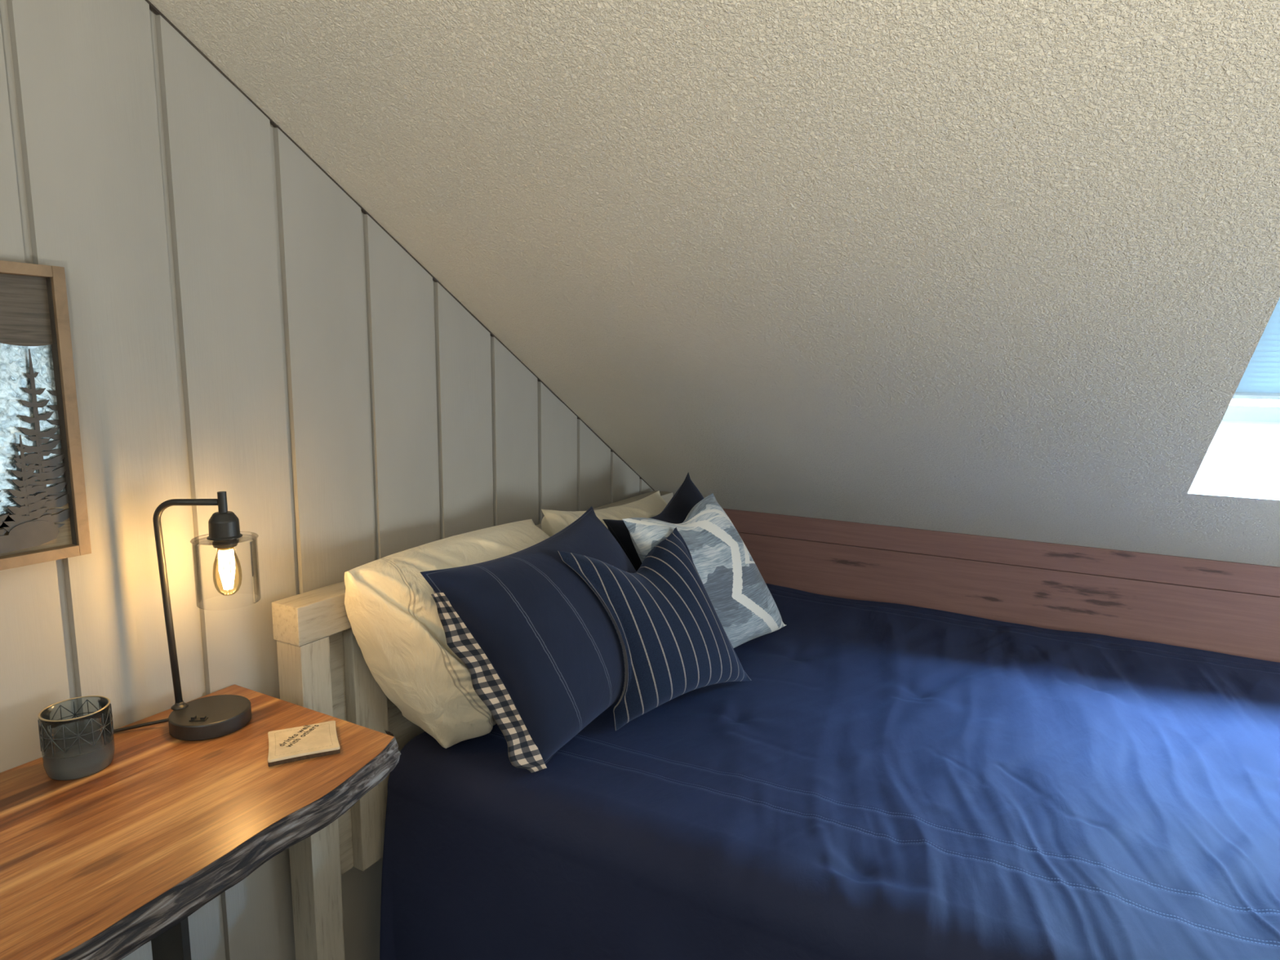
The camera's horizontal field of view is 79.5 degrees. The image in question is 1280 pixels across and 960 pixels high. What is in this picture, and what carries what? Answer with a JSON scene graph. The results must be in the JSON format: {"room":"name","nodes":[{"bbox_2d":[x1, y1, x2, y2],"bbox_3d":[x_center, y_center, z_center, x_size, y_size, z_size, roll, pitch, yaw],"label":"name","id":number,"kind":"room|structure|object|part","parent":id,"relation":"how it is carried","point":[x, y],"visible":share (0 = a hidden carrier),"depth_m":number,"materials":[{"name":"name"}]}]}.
{"room":"attic bedroom","nodes":[
{"label":"attic bedroom","id":0,"kind":"room"},
{"bbox_2d":[0,0,653,959],"bbox_3d":[-1.169,0.019,0.663,0.060,2.580,5.225,5,10,28],"label":"wall","id":1,"kind":"structure","parent":0,"point":[241,327],"depth_m":1.35,"materials":[{"name":"white wood"}]},
{"bbox_2d":[0,260,91,570],"bbox_3d":[-0.923,-0.078,1.004,0.026,0.424,0.330,5,10,28],"label":"framed wall art","id":2,"kind":"object","parent":1,"relation":"attached to","point":[44,514],"visible":1,"depth_m":1.11,"materials":[{"name":"brown wood"}]},
{"bbox_2d":[145,0,654,490],"bbox_3d":[-0.567,-0.552,1.626,0.009,1.646,2.815,5,10,28],"label":"trim","id":3,"kind":"structure","parent":1,"relation":"attached to","point":[152,7],"depth_m":1.56,"materials":[{"name":"white wood"}]},
{"bbox_2d":[148,0,1279,567],"bbox_3d":[0.680,-0.436,0.994,2.902,1.694,2.887,5,10,28],"label":"ceiling","id":4,"kind":"structure","parent":0,"point":[1002,268],"depth_m":1.29,"materials":[{"name":"white paint"}]},
{"bbox_2d":[1187,398,1279,500],"bbox_3d":[1.468,-0.258,1.270,0.812,0.763,1.055,5,10,28],"label":"window","id":5,"kind":"structure","parent":4,"relation":"attached to","point":[1242,460],"depth_m":1.81,"materials":[{"name":"glass"}]},
{"bbox_3d":[1.492,-0.344,1.300,0.772,0.562,0.915,5,10,28],"label":"frame","id":6,"kind":"part","parent":5,"relation":"part of","materials":[{"name":"paint"}]},
{"bbox_2d":[1232,297,1279,399],"bbox_3d":[1.458,-0.329,1.240,0.764,0.436,0.724,5,10,28],"label":"pleated shade","id":7,"kind":"object","parent":5,"relation":"attached to","point":[1260,380],"visible":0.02,"depth_m":1.62,"materials":[{"name":"fabric"}]},
{"bbox_3d":[1.623,-0.171,1.572,0.764,0.029,0.027,5,10,28],"label":"rail","id":8,"kind":"part","parent":7,"relation":"part of","materials":[{"name":"paint"}]},
{"bbox_2d":[737,532,1279,662],"bbox_3d":[1.336,0.632,2.399,2.910,0.917,0.056,5,10,28],"label":"wooden beam","id":9,"kind":"structure","parent":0,"point":[1239,624],"depth_m":2.39,"materials":[{"name":"brown wood"}]},
{"bbox_2d":[722,508,1279,596],"bbox_3d":[1.311,0.237,2.327,2.750,0.082,0.015,5,10,28],"label":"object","id":10,"kind":"structure","parent":9,"relation":"attached to","point":[1262,580],"depth_m":2.38,"materials":[{"name":"brown wood"}]},
{"bbox_3d":[0.038,1.441,0.174,2.950,0.060,5.385,5,10,28],"label":"floor","id":11,"kind":"structure","parent":0,"visible":0},
{"bbox_2d":[0,684,400,959],"bbox_3d":[-0.830,0.879,0.869,0.473,0.827,1.197,5,10,28],"label":"desk","id":12,"kind":"object","parent":11,"relation":"on","point":[116,860],"visible":0.94,"depth_m":1.00,"materials":[{"name":"brown wood"}]},
{"bbox_2d":[37,695,115,780],"bbox_3d":[-0.822,0.377,1.125,0.087,0.092,0.087,5,10,28],"label":"candle holder","id":13,"kind":"object","parent":12,"relation":"on","point":[77,753],"visible":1,"depth_m":1.11,"materials":[{"name":"grey glass"}]},
{"bbox_3d":[-0.756,0.845,1.252,0.090,0.784,0.012,5,10,28],"label":"leg","id":14,"kind":"part","parent":12,"relation":"part of","materials":[{"name":"black metal"}]},
{"bbox_2d":[114,491,261,741],"bbox_3d":[-0.732,0.215,1.221,0.238,0.386,0.119,-6,11,-37],"label":"desk lamp","id":15,"kind":"object","parent":12,"relation":"on","point":[213,717],"visible":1,"depth_m":1.24,"materials":[{"name":"black metal"}]},
{"bbox_3d":[-0.816,0.398,1.242,0.102,0.015,0.010,-3,9,-22],"label":"power cord","id":16,"kind":"part","parent":15,"relation":"part of","materials":[{"name":"black rubber"}]},
{"bbox_2d":[191,715,206,719],"bbox_3d":[-0.705,0.379,1.229,0.020,0.004,0.008,0,8,-5],"label":"switch","id":17,"kind":"object","parent":15,"relation":"attached to","point":[193,717],"depth_m":1.23,"materials":[{"name":"black metal"}]},
{"bbox_3d":[-0.668,0.038,1.232,0.013,0.039,0.013,5,10,28],"label":"stem","id":18,"kind":"part","parent":15,"relation":"part of","materials":[{"name":"black metal"}]},
{"bbox_2d":[206,511,242,548],"bbox_3d":[-0.669,0.079,1.238,0.051,0.056,0.051,5,10,28],"label":"socket","id":19,"kind":"object","parent":15,"relation":"attached to","point":[224,527],"depth_m":1.22,"materials":[{"name":"black metal"}]},
{"bbox_3d":[-0.670,0.146,1.247,0.097,0.107,0.097,5,10,28],"label":"lamp shade","id":20,"kind":"part","parent":15,"relation":"part of","materials":[{"name":"clear glass"}]},
{"bbox_3d":[-0.670,0.146,1.248,0.042,0.083,0.042,5,10,28],"label":"bulb","id":21,"kind":"part","parent":15,"relation":"part of","materials":[{"name":"orange glass"}]},
{"bbox_2d":[267,720,340,766],"bbox_3d":[-0.526,0.410,1.203,0.101,0.010,0.101,-3,9,-25],"label":"coaster","id":22,"kind":"object","parent":12,"relation":"on","point":[317,740],"visible":1,"depth_m":1.19,"materials":[{"name":"beige stone"}]},
{"bbox_2d":[271,490,672,959],"bbox_3d":[0.802,0.710,1.645,2.520,0.972,1.658,5,10,28],"label":"bed","id":23,"kind":"object","parent":11,"relation":"on","point":[323,668],"visible":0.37,"depth_m":1.53,"materials":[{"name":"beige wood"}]},
{"bbox_3d":[-0.651,0.746,1.539,0.069,0.898,0.065,5,10,28],"label":"post","id":24,"kind":"part","parent":23,"relation":"part of","materials":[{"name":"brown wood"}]},
{"bbox_3d":[-0.311,0.481,2.169,0.015,0.545,1.370,5,10,28],"label":"headboard","id":25,"kind":"part","parent":23,"relation":"part of","materials":[{"name":"brown wood"}]},
{"bbox_3d":[-0.288,0.174,2.117,0.074,0.074,1.563,5,10,28],"label":"rail","id":26,"kind":"part","parent":23,"relation":"part of","materials":[{"name":"brown wood"}]},
{"bbox_2d":[379,583,1279,959],"bbox_3d":[0.902,0.831,1.713,2.518,0.599,1.574,5,10,28],"label":"comforter","id":27,"kind":"object","parent":23,"relation":"on","point":[886,780],"visible":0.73,"depth_m":1.50,"materials":[{"name":"blue fabric"}]},
{"bbox_2d":[344,519,549,748],"bbox_3d":[-0.308,0.335,1.760,0.250,0.431,0.741,5,10,28],"label":"pillow","id":28,"kind":"object","parent":27,"relation":"on","point":[391,609],"visible":0.49,"depth_m":1.51,"materials":[{"name":"beige fabric"}]},
{"bbox_2d":[420,506,635,773],"bbox_3d":[-0.157,0.331,1.732,0.265,0.455,0.824,5,10,28],"label":"pillow sham","id":29,"kind":"object","parent":27,"relation":"on","point":[537,646],"visible":0.71,"depth_m":1.52,"materials":[{"name":"fabric"}]},
{"bbox_2d":[541,490,667,537],"bbox_3d":[-0.011,0.244,2.343,0.203,0.430,0.800,5,10,28],"label":"pillow","id":30,"kind":"object","parent":27,"relation":"on","point":[553,522],"visible":0.18,"depth_m":2.22,"materials":[{"name":"beige fabric"}]},
{"bbox_2d":[602,472,703,571],"bbox_3d":[0.147,0.231,2.323,0.204,0.484,0.724,5,10,28],"label":"pillow sham","id":31,"kind":"object","parent":27,"relation":"on","point":[687,495],"visible":0.19,"depth_m":2.25,"materials":[{"name":"blue fabric"}]},
{"bbox_2d":[558,527,751,730],"bbox_3d":[0.054,0.336,1.815,0.224,0.424,0.543,6,10,34],"label":"throw pillow","id":32,"kind":"object","parent":27,"relation":"on","point":[673,641],"visible":1,"depth_m":1.73,"materials":[{"name":"blue fabric"}]},
{"bbox_2d":[622,493,786,648],"bbox_3d":[0.198,0.275,2.137,0.193,0.443,0.690,7,11,38],"label":"throw pillow","id":33,"kind":"object","parent":27,"relation":"on","point":[739,594],"visible":0.68,"depth_m":2.09,"materials":[{"name":"fabric"}]}
]}

